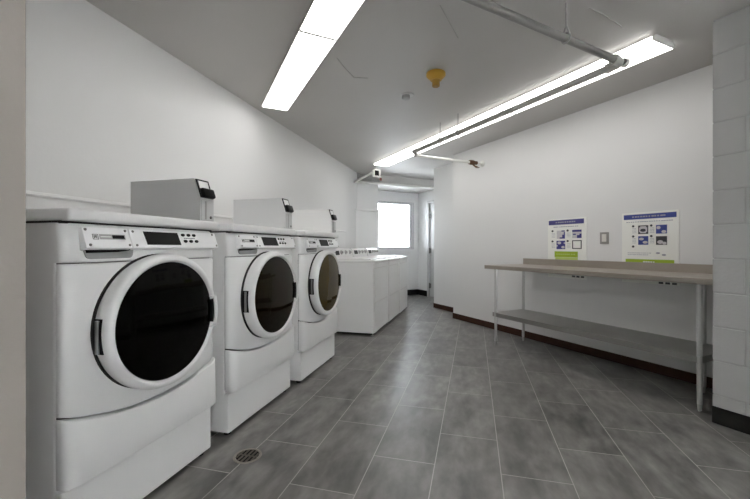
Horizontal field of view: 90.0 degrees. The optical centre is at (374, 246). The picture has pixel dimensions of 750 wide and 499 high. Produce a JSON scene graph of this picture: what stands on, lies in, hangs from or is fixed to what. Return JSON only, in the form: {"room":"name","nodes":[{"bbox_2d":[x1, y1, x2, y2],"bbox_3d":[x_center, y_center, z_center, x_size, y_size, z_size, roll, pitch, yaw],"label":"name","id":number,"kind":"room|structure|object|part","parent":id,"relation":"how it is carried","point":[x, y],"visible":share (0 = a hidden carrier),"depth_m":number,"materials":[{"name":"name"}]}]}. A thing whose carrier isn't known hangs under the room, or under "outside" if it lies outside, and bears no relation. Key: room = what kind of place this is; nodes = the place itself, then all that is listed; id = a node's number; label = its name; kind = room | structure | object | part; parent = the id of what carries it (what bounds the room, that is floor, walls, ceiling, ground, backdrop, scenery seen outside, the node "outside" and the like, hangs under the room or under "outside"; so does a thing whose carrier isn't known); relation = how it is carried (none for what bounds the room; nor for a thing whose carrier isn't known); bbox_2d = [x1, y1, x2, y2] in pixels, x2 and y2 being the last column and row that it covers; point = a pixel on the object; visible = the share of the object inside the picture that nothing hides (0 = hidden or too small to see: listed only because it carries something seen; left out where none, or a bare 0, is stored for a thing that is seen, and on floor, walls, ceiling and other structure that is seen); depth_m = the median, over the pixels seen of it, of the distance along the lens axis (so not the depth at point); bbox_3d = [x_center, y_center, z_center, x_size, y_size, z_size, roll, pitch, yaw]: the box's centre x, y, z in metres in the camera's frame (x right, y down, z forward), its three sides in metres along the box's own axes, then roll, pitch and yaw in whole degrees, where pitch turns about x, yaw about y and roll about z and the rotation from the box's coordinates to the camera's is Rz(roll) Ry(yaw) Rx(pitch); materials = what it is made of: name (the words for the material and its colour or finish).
{"room":"laundry","nodes":[
{"label":"laundry","id":0,"kind":"room"},
{"bbox_2d":[0,0,25,498],"bbox_3d":[-1.430,-0.160,1.041,1.024,2.520,0.155,0,0,15],"label":"wall","id":1,"kind":"structure","parent":0,"point":[12,12],"depth_m":0.95,"materials":[{"name":"paint"}]},
{"bbox_2d":[26,0,356,247],"bbox_3d":[-1.436,-0.160,3.325,0.150,2.520,9.800,0,0,15],"label":"wall","id":2,"kind":"structure","parent":0,"point":[108,109],"depth_m":2.50,"materials":[{"name":"paint"}]},
{"bbox_2d":[26,190,345,247],"bbox_3d":[-1.199,0.409,3.878,0.026,1.381,5.410,0,0,15],"label":"trim","id":3,"kind":"structure","parent":2,"relation":"attached to","point":[34,200],"depth_m":2.12,"materials":[{"name":"paint"}]},
{"bbox_2d":[353,172,372,182],"bbox_3d":[-0.221,-1.226,6.650,0.038,0.088,0.680,0,0,-29],"label":"conduit","id":4,"kind":"object","parent":2,"relation":"attached to","point":[370,173],"visible":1,"depth_m":6.61,"materials":[{"name":"white metal"}]},
{"bbox_2d":[357,173,377,209],"bbox_3d":[-0.551,-0.160,7.498,0.986,2.520,0.760,0,0,-26],"label":"wall","id":5,"kind":"structure","parent":0,"point":[367,194],"depth_m":7.27,"materials":[{"name":"paint"}]},
{"bbox_2d":[355,209,379,253],"bbox_3d":[-0.157,0.190,7.220,0.510,1.820,0.085,0,0,-26],"label":"trim","id":6,"kind":"structure","parent":5,"relation":"attached to","point":[367,221],"depth_m":7.22,"materials":[{"name":"paint"}]},
{"bbox_2d":[357,173,433,193],"bbox_3d":[0.221,-1.327,7.875,2.105,0.185,0.760,0,0,-26],"label":"soffit","id":7,"kind":"structure","parent":0,"point":[385,179],"depth_m":7.76,"materials":[{"name":"paint"}]},
{"bbox_2d":[356,180,433,188],"bbox_3d":[0.450,-1.238,7.526,1.949,0.062,0.157,0,0,-30],"label":"conduit","id":8,"kind":"object","parent":7,"relation":"attached to","point":[360,181],"visible":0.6,"depth_m":7.48,"materials":[{"name":"white metal"}]},
{"bbox_2d":[378,191,417,289],"bbox_3d":[-0.102,-0.160,8.218,2.625,2.520,0.140,0,0,-26],"label":"wall","id":9,"kind":"structure","parent":0,"point":[412,260],"depth_m":8.56,"materials":[{"name":"paint"}]},
{"bbox_2d":[378,201,416,250],"bbox_3d":[0.318,-0.487,8.373,1.395,1.155,0.150,0,0,-26],"label":"window","id":10,"kind":"structure","parent":9,"relation":"in","point":[412,206],"depth_m":8.61,"materials":[{"name":"paint"}]},
{"bbox_3d":[0.340,0.072,8.328,1.395,0.035,0.050,0,0,-26],"label":"sill","id":11,"kind":"part","parent":10,"relation":"part of","materials":[{"name":"paint"}]},
{"bbox_3d":[0.925,-0.505,8.632,0.065,1.120,0.016,0,0,-26],"label":"casing","id":12,"kind":"part","parent":10,"relation":"part of","materials":[{"name":"paint"}]},
{"bbox_2d":[407,289,426,295],"bbox_3d":[0.453,1.038,8.199,1.405,0.125,0.380,0,0,-26],"label":"baseboard","id":13,"kind":"structure","parent":9,"relation":"attached to","point":[413,291],"depth_m":8.57,"materials":[{"name":"black plastic"}]},
{"bbox_2d":[86,0,749,179],"bbox_3d":[3.081,-1.478,2.860,9.423,0.124,11.300,0,0,15],"label":"ceiling","id":14,"kind":"structure","parent":0,"point":[352,108],"depth_m":2.80,"materials":[{"name":"paint"}]},
{"bbox_2d":[261,25,336,110],"bbox_3d":[-0.682,-1.396,3.089,0.259,0.048,1.441,0,0,-26],"label":"fluorescent light","id":15,"kind":"object","parent":14,"relation":"attached to","point":[307,51],"visible":0.85,"depth_m":2.89,"materials":[{"name":"white plastic"}]},
{"bbox_2d":[299,0,364,39],"bbox_3d":[-0.048,-1.396,1.789,0.259,0.048,1.442,0,0,-26],"label":"fluorescent light","id":16,"kind":"object","parent":14,"relation":"attached to","point":[329,19],"visible":1,"depth_m":2.25,"materials":[{"name":"white plastic"}]},
{"bbox_2d":[373,165,381,180],"bbox_3d":[0.046,-1.278,6.388,0.169,0.285,0.062,0,0,-26],"label":"junction box","id":17,"kind":"object","parent":14,"relation":"attached to","point":[376,172],"visible":0.98,"depth_m":6.38,"materials":[{"name":"white plastic"}]},
{"bbox_2d":[374,141,437,166],"bbox_3d":[0.423,-1.396,5.685,0.267,0.048,1.480,0,0,-26],"label":"fluorescent light","id":18,"kind":"object","parent":14,"relation":"attached to","point":[404,154],"visible":0.79,"depth_m":5.69,"materials":[{"name":"white plastic"}]},
{"bbox_2d":[401,92,413,100],"bbox_3d":[0.300,-1.399,3.499,0.120,0.042,0.120,0,0,15],"label":"sprinkler","id":19,"kind":"object","parent":14,"relation":"attached to","point":[405,96],"visible":1,"depth_m":3.48,"materials":[{"name":"white metal"}]},
{"bbox_2d":[426,69,445,87],"bbox_3d":[0.497,-1.364,3.060,0.156,0.112,0.156,0,0,15],"label":"detector","id":20,"kind":"object","parent":14,"relation":"attached to","point":[435,76],"visible":1,"depth_m":3.02,"materials":[{"name":"yellow plastic"}]},
{"bbox_2d":[423,107,513,145],"bbox_3d":[1.043,-1.396,4.415,0.267,0.048,1.341,0,0,-26],"label":"fluorescent light","id":21,"kind":"object","parent":14,"relation":"attached to","point":[493,111],"visible":0.66,"depth_m":4.25,"materials":[{"name":"white plastic"}]},
{"bbox_2d":[412,0,629,167],"bbox_3d":[0.652,-1.250,2.737,2.080,0.341,5.270,0,0,25],"label":"pipe","id":22,"kind":"object","parent":14,"relation":"attached to","point":[615,61],"visible":1,"depth_m":2.42,"materials":[{"name":"metal"}]},
{"bbox_3d":[1.111,-1.349,2.181,0.009,0.143,0.009,0,0,-4],"label":"hanger rod","id":23,"kind":"part","parent":22,"relation":"part of","materials":[{"name":"metal"}]},
{"bbox_2d":[497,34,674,113],"bbox_3d":[1.649,-1.396,3.174,0.267,0.048,1.416,0,0,-26],"label":"fluorescent light","id":24,"kind":"object","parent":14,"relation":"attached to","point":[655,45],"visible":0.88,"depth_m":2.86,"materials":[{"name":"white plastic"}]},
{"bbox_2d":[418,190,433,290],"bbox_3d":[1.401,-0.160,7.994,0.120,2.520,1.820,0,0,-26],"label":"wall","id":25,"kind":"structure","parent":0,"point":[423,197],"depth_m":8.52,"materials":[{"name":"paint"}]},
{"bbox_2d":[427,200,433,296],"bbox_3d":[1.441,0.040,7.869,0.118,2.120,1.080,0,0,-26],"label":"door","id":26,"kind":"structure","parent":25,"relation":"in","point":[430,204],"depth_m":8.27,"materials":[{"name":"paint"}]},
{"bbox_2d":[434,163,452,306],"bbox_3d":[1.383,-0.160,6.355,0.150,2.520,1.110,0,0,-26],"label":"wall","id":27,"kind":"structure","parent":0,"point":[443,175],"depth_m":6.56,"materials":[{"name":"paint"}]},
{"bbox_2d":[433,303,452,311],"bbox_3d":[1.290,1.058,6.360,0.012,0.083,1.020,0,0,-26],"label":"baseboard","id":28,"kind":"structure","parent":27,"relation":"attached to","point":[438,306],"depth_m":6.54,"materials":[{"name":"brown plastic"}]},
{"bbox_2d":[143,295,749,498],"bbox_3d":[3.081,1.160,2.860,9.423,0.120,11.300,0,0,15],"label":"floor","id":29,"kind":"structure","parent":0,"point":[427,405],"depth_m":2.25,"materials":[{"name":"grey tile"}]},
{"bbox_2d":[26,208,217,498],"bbox_3d":[-1.288,0.482,1.741,0.869,1.235,0.782,0,0,15],"label":"washer","id":30,"kind":"object","parent":29,"relation":"on","point":[122,308],"visible":1,"depth_m":1.42,"materials":[{"name":"white metal"}]},
{"bbox_3d":[-1.022,-0.029,1.421,0.058,0.087,0.186,0,0,15],"label":"dispenser drawer","id":31,"kind":"part","parent":30,"relation":"part of","materials":[{"name":"white plastic"}]},
{"bbox_3d":[-1.324,-0.113,1.751,0.794,0.044,0.782,0,0,15],"label":"lid","id":32,"kind":"part","parent":30,"relation":"part of","materials":[{"name":"white metal"}]},
{"bbox_3d":[-0.976,0.357,1.659,0.043,0.595,0.778,0,0,15],"label":"panel","id":33,"kind":"part","parent":30,"relation":"part of","materials":[{"name":"white metal"}]},
{"bbox_3d":[-0.913,0.316,1.636,0.070,0.573,0.596,0,0,15],"label":"door","id":34,"kind":"part","parent":30,"relation":"part of","materials":[{"name":"white ceramic"}]},
{"bbox_3d":[-0.912,0.316,1.636,0.078,0.505,0.525,0,0,15],"label":"door glass","id":35,"kind":"part","parent":30,"relation":"part of","materials":[{"name":"black glass"}]},
{"bbox_3d":[-0.932,-0.029,1.766,0.057,0.086,0.519,0,0,15],"label":"control plate","id":36,"kind":"part","parent":30,"relation":"part of","materials":[{"name":"white plastic"}]},
{"bbox_2d":[131,178,215,221],"bbox_3d":[-1.097,-0.246,2.043,0.468,0.222,0.106,0,0,15],"label":"box","id":37,"kind":"object","parent":30,"relation":"on","point":[191,198],"visible":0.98,"depth_m":1.99,"materials":[{"name":"grey metal"}]},
{"bbox_3d":[-0.889,-0.193,1.989,0.004,0.104,0.092,0,0,15],"label":"cash door","id":38,"kind":"part","parent":37,"relation":"part of","materials":[{"name":"grey metal"}]},
{"bbox_3d":[-0.886,-0.284,1.991,0.034,0.051,0.093,0,0,15],"label":"reader knob","id":39,"kind":"part","parent":37,"relation":"part of","materials":[{"name":"black plastic"}]},
{"bbox_3d":[-0.830,0.319,1.889,0.059,0.156,0.045,0,0,15],"label":"door handle","id":40,"kind":"part","parent":30,"relation":"part of","materials":[{"name":"black plastic"}]},
{"bbox_2d":[233,448,261,463],"bbox_3d":[-0.671,1.097,1.974,0.146,0.004,0.146,0,0,15],"label":"floor drain","id":41,"kind":"object","parent":29,"relation":"on","point":[248,455],"visible":1,"depth_m":1.97,"materials":[{"name":"metal"}]},
{"bbox_2d":[210,224,298,434],"bbox_3d":[-1.057,0.482,2.617,0.869,1.235,0.782,0,0,15],"label":"washer","id":42,"kind":"object","parent":29,"relation":"on","point":[255,284],"visible":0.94,"depth_m":2.30,"materials":[{"name":"white metal"}]},
{"bbox_3d":[-0.792,-0.029,2.297,0.058,0.087,0.186,0,0,15],"label":"dispenser drawer","id":43,"kind":"part","parent":42,"relation":"part of","materials":[{"name":"white plastic"}]},
{"bbox_3d":[-1.093,-0.113,2.627,0.794,0.044,0.782,0,0,15],"label":"lid","id":44,"kind":"part","parent":42,"relation":"part of","materials":[{"name":"white metal"}]},
{"bbox_3d":[-0.746,0.357,2.535,0.043,0.595,0.778,0,0,15],"label":"panel","id":45,"kind":"part","parent":42,"relation":"part of","materials":[{"name":"white metal"}]},
{"bbox_2d":[233,198,293,228],"bbox_3d":[-0.863,-0.252,2.912,0.468,0.233,0.106,0,0,15],"label":"box","id":46,"kind":"object","parent":42,"relation":"on","point":[269,212],"visible":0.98,"depth_m":2.86,"materials":[{"name":"metal"}]},
{"bbox_3d":[-0.655,-0.196,2.858,0.004,0.109,0.092,0,0,15],"label":"cash door","id":47,"kind":"part","parent":46,"relation":"part of","materials":[{"name":"grey metal"}]},
{"bbox_3d":[-0.652,-0.291,2.860,0.034,0.054,0.093,0,0,15],"label":"reader knob","id":48,"kind":"part","parent":46,"relation":"part of","materials":[{"name":"black plastic"}]},
{"bbox_3d":[-0.683,0.316,2.513,0.070,0.573,0.596,0,0,15],"label":"door","id":49,"kind":"part","parent":42,"relation":"part of","materials":[{"name":"white ceramic"}]},
{"bbox_3d":[-0.681,0.316,2.512,0.078,0.505,0.525,0,0,15],"label":"door glass","id":50,"kind":"part","parent":42,"relation":"part of","materials":[{"name":"black glass"}]},
{"bbox_3d":[-0.701,-0.029,2.642,0.057,0.086,0.519,0,0,15],"label":"control plate","id":51,"kind":"part","parent":42,"relation":"part of","materials":[{"name":"white plastic"}]},
{"bbox_3d":[-0.599,0.319,2.765,0.059,0.156,0.045,0,0,15],"label":"door handle","id":52,"kind":"part","parent":42,"relation":"part of","materials":[{"name":"black plastic"}]},
{"bbox_2d":[289,230,341,382],"bbox_3d":[-0.807,0.482,3.459,0.869,1.235,0.782,0,0,15],"label":"washer","id":53,"kind":"object","parent":29,"relation":"on","point":[315,264],"visible":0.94,"depth_m":3.15,"materials":[{"name":"white metal"}]},
{"bbox_3d":[-0.541,-0.029,3.139,0.058,0.087,0.186,0,0,15],"label":"dispenser drawer","id":54,"kind":"part","parent":53,"relation":"part of","materials":[{"name":"white plastic"}]},
{"bbox_2d":[292,209,336,232],"bbox_3d":[-0.613,-0.252,3.752,0.468,0.233,0.106,0,0,15],"label":"box","id":55,"kind":"object","parent":53,"relation":"on","point":[321,220],"visible":0.98,"depth_m":3.69,"materials":[{"name":"metal"}]},
{"bbox_3d":[-0.405,-0.196,3.698,0.004,0.109,0.092,0,0,15],"label":"cash door","id":56,"kind":"part","parent":55,"relation":"part of","materials":[{"name":"grey metal"}]},
{"bbox_3d":[-0.843,-0.113,3.469,0.794,0.044,0.782,0,0,15],"label":"lid","id":57,"kind":"part","parent":53,"relation":"part of","materials":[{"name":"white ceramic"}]},
{"bbox_3d":[-0.495,0.357,3.377,0.043,0.595,0.778,0,0,15],"label":"panel","id":58,"kind":"part","parent":53,"relation":"part of","materials":[{"name":"white metal"}]},
{"bbox_3d":[-0.432,0.316,3.354,0.070,0.573,0.596,0,0,15],"label":"door","id":59,"kind":"part","parent":53,"relation":"part of","materials":[{"name":"white ceramic"}]},
{"bbox_3d":[-0.451,-0.029,3.484,0.057,0.086,0.519,0,0,15],"label":"control plate","id":60,"kind":"part","parent":53,"relation":"part of","materials":[{"name":"white plastic"}]},
{"bbox_3d":[-0.430,0.316,3.354,0.078,0.505,0.525,0,0,15],"label":"door glass","id":61,"kind":"part","parent":53,"relation":"part of","materials":[{"name":"brown glass"}]},
{"bbox_2d":[335,248,387,335],"bbox_3d":[-0.243,0.559,5.057,0.700,1.082,0.751,0,0,15],"label":"washer","id":62,"kind":"object","parent":29,"relation":"on","point":[362,304],"visible":0.85,"depth_m":4.69,"materials":[{"name":"white metal"}]},
{"bbox_3d":[-0.185,0.158,5.042,0.440,0.020,0.629,0,0,15],"label":"lid","id":63,"kind":"part","parent":62,"relation":"part of","materials":[{"name":"white metal"}]},
{"bbox_3d":[0.086,0.479,4.970,0.011,0.419,0.741,0,0,15],"label":"panel","id":64,"kind":"part","parent":62,"relation":"part of","materials":[{"name":"white metal"}]},
{"bbox_3d":[0.085,0.234,4.971,0.009,0.053,0.741,0,0,15],"label":"rail","id":65,"kind":"part","parent":62,"relation":"part of","materials":[{"name":"white metal"}]},
{"bbox_3d":[0.086,0.878,4.970,0.011,0.363,0.741,0,0,15],"label":"panel","id":66,"kind":"part","parent":62,"relation":"part of","materials":[{"name":"white metal"}]},
{"bbox_2d":[349,248,398,323],"bbox_3d":[-0.038,0.559,5.769,0.700,1.082,0.720,0,0,15],"label":"washer","id":67,"kind":"object","parent":29,"relation":"on","point":[393,266],"visible":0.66,"depth_m":5.61,"materials":[{"name":"white metal"}]},
{"bbox_3d":[0.020,0.158,5.753,0.440,0.020,0.598,0,0,15],"label":"lid","id":68,"kind":"part","parent":67,"relation":"part of","materials":[{"name":"white metal"}]},
{"bbox_3d":[0.291,0.479,5.682,0.011,0.419,0.710,0,0,15],"label":"panel","id":69,"kind":"part","parent":67,"relation":"part of","materials":[{"name":"white metal"}]},
{"bbox_3d":[0.290,0.234,5.682,0.009,0.053,0.710,0,0,15],"label":"rail","id":70,"kind":"part","parent":67,"relation":"part of","materials":[{"name":"white metal"}]},
{"bbox_3d":[0.291,0.878,5.682,0.011,0.363,0.710,0,0,15],"label":"panel","id":71,"kind":"part","parent":67,"relation":"part of","materials":[{"name":"white metal"}]},
{"bbox_2d":[365,248,407,314],"bbox_3d":[0.157,0.559,6.451,0.700,1.082,0.690,0,0,15],"label":"washer","id":72,"kind":"object","parent":29,"relation":"on","point":[402,263],"visible":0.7,"depth_m":6.32,"materials":[{"name":"white metal"}]},
{"bbox_3d":[0.215,0.158,6.436,0.440,0.020,0.568,0,0,15],"label":"lid","id":73,"kind":"part","parent":72,"relation":"part of","materials":[{"name":"white metal"}]},
{"bbox_3d":[0.487,0.479,6.365,0.011,0.419,0.680,0,0,15],"label":"panel","id":74,"kind":"part","parent":72,"relation":"part of","materials":[{"name":"white metal"}]},
{"bbox_3d":[0.487,0.878,6.365,0.011,0.363,0.680,0,0,15],"label":"panel","id":75,"kind":"part","parent":72,"relation":"part of","materials":[{"name":"white metal"}]},
{"bbox_2d":[484,258,713,411],"bbox_3d":[1.967,0.618,3.477,0.565,0.965,2.100,0,0,-26],"label":"work table","id":76,"kind":"object","parent":29,"relation":"on","point":[699,352],"visible":0.88,"depth_m":3.14,"materials":[{"name":"metal"}]},
{"bbox_3d":[1.350,0.633,4.192,0.031,0.834,0.031,0,0,-26],"label":"leg","id":77,"kind":"part","parent":76,"relation":"part of","materials":[{"name":"metal"}]},
{"bbox_3d":[1.739,0.633,4.398,0.031,0.834,0.031,0,0,-26],"label":"leg","id":78,"kind":"part","parent":76,"relation":"part of","materials":[{"name":"metal"}]},
{"bbox_2d":[492,309,713,362],"bbox_3d":[1.955,0.755,3.461,0.470,0.046,1.925,0,0,-26],"label":"shelf","id":79,"kind":"object","parent":76,"relation":"attached to","point":[678,348],"depth_m":3.14,"materials":[{"name":"silver metal"}]},
{"bbox_3d":[2.172,0.633,2.509,0.031,0.834,0.031,0,0,-26],"label":"leg","id":80,"kind":"part","parent":76,"relation":"part of","materials":[{"name":"metal"}]},
{"bbox_3d":[2.480,0.633,2.829,0.031,0.834,0.031,0,0,-26],"label":"leg","id":81,"kind":"part","parent":76,"relation":"part of","materials":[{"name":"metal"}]},
{"bbox_2d":[453,64,713,377],"bbox_3d":[3.600,-0.160,1.082,0.153,2.520,10.586,0,0,-26],"label":"wall","id":82,"kind":"structure","parent":0,"point":[650,148],"depth_m":3.78,"materials":[{"name":"paint"}]},
{"bbox_2d":[548,217,586,279],"bbox_3d":[2.064,0.015,4.048,0.008,0.646,0.460,0,0,-26],"label":"poster","id":83,"kind":"object","parent":82,"relation":"attached to","point":[567,238],"visible":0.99,"depth_m":4.02,"materials":[{"name":"paper"}]},
{"bbox_2d":[556,241,564,248],"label":"picture","id":84,"kind":"object","parent":83,"relation":"on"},
{"bbox_2d":[557,231,564,238],"bbox_3d":[2.035,-0.136,4.106,0.003,0.089,0.101,0,0,-26],"label":"picture","id":85,"kind":"object","parent":83,"relation":"on","point":[559,234],"depth_m":4.12},
{"bbox_2d":[572,240,581,248],"bbox_3d":[2.118,-0.025,3.934,0.003,0.091,0.108,0,0,-26],"label":"picture frame","id":86,"kind":"object","parent":83,"relation":"attached to","point":[576,244],"depth_m":3.93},
{"bbox_2d":[572,232,581,237],"bbox_3d":[2.119,-0.138,3.934,0.002,0.087,0.106,0,0,-26],"label":"picture","id":87,"kind":"object","parent":83,"relation":"on","point":[574,234],"depth_m":3.93},
{"bbox_2d":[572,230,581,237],"bbox_3d":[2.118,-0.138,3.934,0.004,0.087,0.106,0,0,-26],"label":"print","id":88,"kind":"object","parent":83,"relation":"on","point":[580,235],"depth_m":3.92},
{"bbox_2d":[453,313,712,388],"bbox_3d":[1.982,1.058,4.214,0.012,0.083,3.536,0,0,-26],"label":"baseboard","id":89,"kind":"structure","parent":82,"relation":"attached to","point":[674,373],"depth_m":3.70,"materials":[{"name":"brown plastic"}]},
{"bbox_2d":[600,232,608,243],"bbox_3d":[2.245,-0.087,3.673,0.013,0.115,0.088,0,0,-26],"label":"light switch","id":90,"kind":"object","parent":82,"relation":"attached to","point":[604,236],"visible":1,"depth_m":3.66,"materials":[{"name":"white plastic"}]},
{"bbox_2d":[523,258,712,273],"bbox_3d":[2.226,0.173,3.573,0.015,0.077,2.045,0,0,-26],"label":"backsplash","id":91,"kind":"structure","parent":82,"relation":"attached to","point":[665,267],"depth_m":3.40,"materials":[{"name":"metal"}]},
{"bbox_2d":[622,209,678,285],"bbox_3d":[2.422,0.005,3.317,0.008,0.637,0.459,0,0,-26],"label":"poster","id":92,"kind":"object","parent":82,"relation":"attached to","point":[652,236],"visible":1,"depth_m":3.30,"materials":[{"name":"paper"}]},
{"bbox_2d":[638,236,647,244],"bbox_3d":[2.401,-0.059,3.356,0.003,0.077,0.083,0,0,-26],"label":"picture","id":93,"kind":"object","parent":92,"relation":"attached to","point":[640,242],"depth_m":3.36},
{"bbox_2d":[639,226,646,232],"bbox_3d":[2.401,-0.155,3.356,0.003,0.078,0.083,0,0,-26],"label":"picture","id":94,"kind":"object","parent":92,"relation":"on","point":[641,227],"depth_m":3.36},
{"bbox_2d":[656,236,666,244],"bbox_3d":[2.464,-0.056,3.226,0.002,0.074,0.084,0,0,-26],"label":"picture","id":95,"kind":"object","parent":92,"relation":"attached to","point":[660,240],"depth_m":3.22},
{"bbox_2d":[656,225,666,233],"bbox_3d":[2.464,-0.153,3.226,0.002,0.075,0.084,0,0,-26],"label":"picture","id":96,"kind":"object","parent":92,"relation":"on","point":[660,229],"depth_m":3.22},
{"bbox_2d":[712,5,749,434],"bbox_3d":[3.021,-0.160,1.295,0.705,2.520,2.698,0,0,-26],"label":"wall pier","id":97,"kind":"object","parent":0,"point":[731,32],"visible":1,"depth_m":2.27,"materials":[{"name":"white concrete"}]},
{"bbox_3d":[2.706,1.048,1.147,0.011,0.105,2.688,0,0,-26],"label":"pier baseboard","id":98,"kind":"part","parent":97,"relation":"part of","materials":[{"name":"black rubber"}]}
]}

